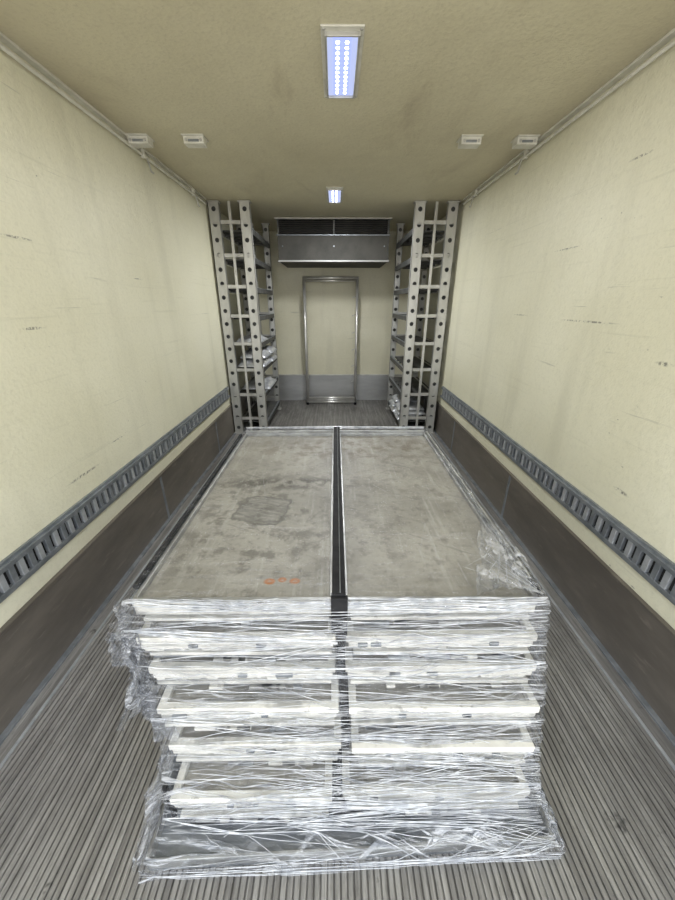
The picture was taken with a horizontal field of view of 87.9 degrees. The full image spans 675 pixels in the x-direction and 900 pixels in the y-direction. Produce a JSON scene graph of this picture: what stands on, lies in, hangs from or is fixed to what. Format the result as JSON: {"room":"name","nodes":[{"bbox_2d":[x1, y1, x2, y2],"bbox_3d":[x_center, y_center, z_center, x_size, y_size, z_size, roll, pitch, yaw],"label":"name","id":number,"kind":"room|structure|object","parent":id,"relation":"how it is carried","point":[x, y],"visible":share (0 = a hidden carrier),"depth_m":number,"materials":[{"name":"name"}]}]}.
{"room":"refrigerated truck trailer","nodes":[
{"label":"refrigerated truck trailer","id":0,"kind":"room"},
{"bbox_2d":[0,41,250,627],"bbox_3d":[-1.216,-0.713,2.371,0.080,2.217,5.540,0,23,0],"label":"wall","id":1,"kind":"structure","parent":0,"point":[111,330],"depth_m":1.63,"materials":[{"name":"beige paint"}]},
{"bbox_2d":[0,32,206,206],"bbox_3d":[-1.147,-1.384,1.254,0.049,0.115,4.000,0,23,0],"label":"pipe rail","id":2,"kind":"object","parent":1,"relation":"attached to","point":[5,40],"depth_m":1.56,"materials":[{"name":"white metal"}]},
{"bbox_2d":[0,386,229,603],"bbox_3d":[-1.160,0.156,1.918,0.022,0.126,4.030,0,23,0],"label":"rail","id":3,"kind":"object","parent":1,"relation":"attached to","point":[22,563],"visible":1,"depth_m":1.60,"materials":[{"name":"grey metal"}]},
{"bbox_2d":[0,422,248,768],"bbox_3d":[-1.091,0.307,2.800,0.010,0.006,5.540,0,23,0],"label":"trim","id":4,"kind":"structure","parent":1,"relation":"attached to","point":[15,745],"depth_m":1.50,"materials":[{"name":"grey metal"}]},
{"bbox_2d":[0,396,252,745],"bbox_3d":[-1.159,0.154,2.736,0.035,0.335,5.540,0,23,0],"label":"kick plate","id":5,"kind":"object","parent":1,"relation":"attached to","point":[40,636],"depth_m":1.62,"materials":[{"name":"grey metal"}]},
{"bbox_2d":[0,0,674,231],"bbox_3d":[-0.014,-1.790,1.970,2.485,0.080,5.620,0,23,0],"label":"ceiling","id":6,"kind":"structure","parent":0,"point":[246,76],"depth_m":1.45,"materials":[{"name":"paint"}]},
{"bbox_2d":[126,133,154,147],"bbox_3d":[-1.096,-1.718,1.949,0.120,0.038,0.100,0,23,0],"label":"bracket","id":7,"kind":"object","parent":6,"relation":"attached to","point":[137,140],"depth_m":1.92,"materials":[{"name":"white plastic"}]},
{"bbox_2d":[181,134,208,147],"bbox_3d":[-0.791,-1.718,1.951,0.120,0.038,0.100,0,23,0],"label":"bracket","id":8,"kind":"object","parent":6,"relation":"attached to","point":[190,140],"depth_m":1.92,"materials":[{"name":"white plastic"}]},
{"bbox_2d":[274,217,391,267],"bbox_3d":[-0.047,-2.462,4.215,1.270,0.422,0.800,0,23,0],"label":"refrigeration unit","id":9,"kind":"object","parent":6,"relation":"attached to","point":[303,242],"visible":1,"depth_m":3.87,"materials":[{"name":"metal"}]},
{"bbox_2d":[326,187,343,202],"bbox_3d":[-0.024,-2.160,2.975,0.140,0.018,0.440,0,23,0],"label":"ceiling light","id":10,"kind":"object","parent":6,"relation":"attached to","point":[334,194],"depth_m":2.93,"materials":[{"name":"white plastic"}]},
{"bbox_2d":[320,24,364,98],"bbox_3d":[0.016,-1.480,1.358,0.148,0.018,0.440,0,23,0],"label":"ceiling light","id":11,"kind":"object","parent":6,"relation":"attached to","point":[341,44],"depth_m":1.30,"materials":[{"name":"white plastic"}]},
{"bbox_2d":[456,134,483,148],"bbox_3d":[0.739,-1.722,1.961,0.120,0.038,0.100,0,23,0],"label":"bracket","id":12,"kind":"object","parent":6,"relation":"attached to","point":[466,141],"depth_m":1.93,"materials":[{"name":"white plastic"}]},
{"bbox_2d":[510,135,539,148],"bbox_3d":[1.049,-1.723,1.963,0.120,0.038,0.100,0,23,0],"label":"bracket","id":13,"kind":"object","parent":6,"relation":"attached to","point":[521,141],"depth_m":1.93,"materials":[{"name":"white plastic"}]},
{"bbox_2d":[0,400,674,899],"bbox_3d":[-0.014,0.336,2.864,2.485,0.100,5.620,0,23,0],"label":"floor","id":14,"kind":"structure","parent":0,"point":[77,788],"depth_m":1.07,"materials":[{"name":"metal"}]},
{"bbox_2d":[206,200,281,433],"bbox_3d":[-0.980,-1.405,4.023,0.397,2.212,1.042,0,23,0],"label":"storage rack","id":15,"kind":"object","parent":14,"relation":"on","point":[262,410],"visible":0.88,"depth_m":3.62,"materials":[{"name":"metal"}]},
{"bbox_2d":[236,334,277,389],"bbox_3d":[-0.919,-1.055,4.090,0.345,0.594,0.735,0,23,0],"label":"bags","id":16,"kind":"object","parent":15,"relation":"in","point":[268,354],"visible":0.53,"depth_m":3.96,"materials":[{"name":"plastic"}]},
{"bbox_2d":[302,276,358,404],"bbox_3d":[-0.088,-1.463,4.846,0.729,1.680,0.149,0,23,0],"label":"frame","id":17,"kind":"object","parent":14,"relation":"on","point":[305,279],"visible":1,"depth_m":4.75,"materials":[{"name":"silver metal"}]},
{"bbox_2d":[105,426,564,883],"bbox_3d":[-0.008,0.464,1.521,1.286,0.705,1.656,0,23,0],"label":"tray stack","id":18,"kind":"object","parent":14,"relation":"on","point":[338,632],"visible":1,"depth_m":0.95,"materials":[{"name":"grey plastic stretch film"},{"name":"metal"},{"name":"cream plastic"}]},
{"bbox_2d":[146,726,553,870],"bbox_3d":[0.014,0.701,1.604,1.075,0.205,1.540,-1,23,-2],"label":"tray","id":19,"kind":"object","parent":18,"relation":"on","point":[212,821],"depth_m":0.94,"materials":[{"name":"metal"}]},
{"bbox_2d":[386,201,460,432],"bbox_3d":[0.893,-1.409,4.034,0.417,2.212,1.042,0,23,0],"label":"storage rack","id":20,"kind":"object","parent":14,"relation":"on","point":[410,385],"visible":0.97,"depth_m":3.65,"materials":[{"name":"metal"}]},
{"bbox_2d":[389,394,425,419],"bbox_3d":[0.843,-0.551,4.272,0.346,0.180,0.614,0,23,0],"label":"bags","id":21,"kind":"object","parent":20,"relation":"in","point":[394,405],"visible":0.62,"depth_m":4.12,"materials":[{"name":"plastic"}]},
{"bbox_2d":[255,231,422,374],"bbox_3d":[-0.033,-1.805,4.969,2.485,2.217,0.080,0,23,0],"label":"wall","id":22,"kind":"structure","parent":0,"point":[330,306],"depth_m":4.90,"materials":[{"name":"beige paint"}]},
{"bbox_2d":[265,374,401,399],"bbox_3d":[-0.032,-0.944,5.277,2.225,0.390,0.020,0,23,0],"label":"baseboard","id":23,"kind":"structure","parent":22,"relation":"attached to","point":[291,386],"depth_m":5.27,"materials":[{"name":"metal"}]},
{"bbox_2d":[418,38,674,629],"bbox_3d":[1.189,-0.719,2.386,0.080,2.217,5.540,0,23,0],"label":"wall","id":24,"kind":"structure","parent":0,"point":[560,325],"depth_m":1.61,"materials":[{"name":"beige paint"}]},
{"bbox_2d":[416,396,674,746],"bbox_3d":[1.131,0.148,2.750,0.035,0.335,5.540,0,23,0],"label":"kick plate","id":25,"kind":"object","parent":24,"relation":"attached to","point":[639,644],"depth_m":1.61,"materials":[{"name":"grey metal"}]},
{"bbox_2d":[422,422,674,770],"bbox_3d":[1.064,0.301,2.814,0.010,0.006,5.540,0,23,0],"label":"trim","id":26,"kind":"structure","parent":24,"relation":"attached to","point":[660,748],"depth_m":1.51,"materials":[{"name":"grey metal"}]},
{"bbox_2d":[440,386,674,604],"bbox_3d":[1.143,0.150,1.932,0.022,0.126,4.030,0,23,0],"label":"rail","id":27,"kind":"object","parent":24,"relation":"attached to","point":[651,564],"visible":1,"depth_m":1.60,"materials":[{"name":"grey metal"}]},
{"bbox_2d":[463,28,674,206],"bbox_3d":[1.129,-1.390,1.268,0.049,0.115,4.000,0,23,0],"label":"pipe rail","id":28,"kind":"object","parent":24,"relation":"attached to","point":[669,36],"depth_m":1.55,"materials":[{"name":"white metal"}]}
]}

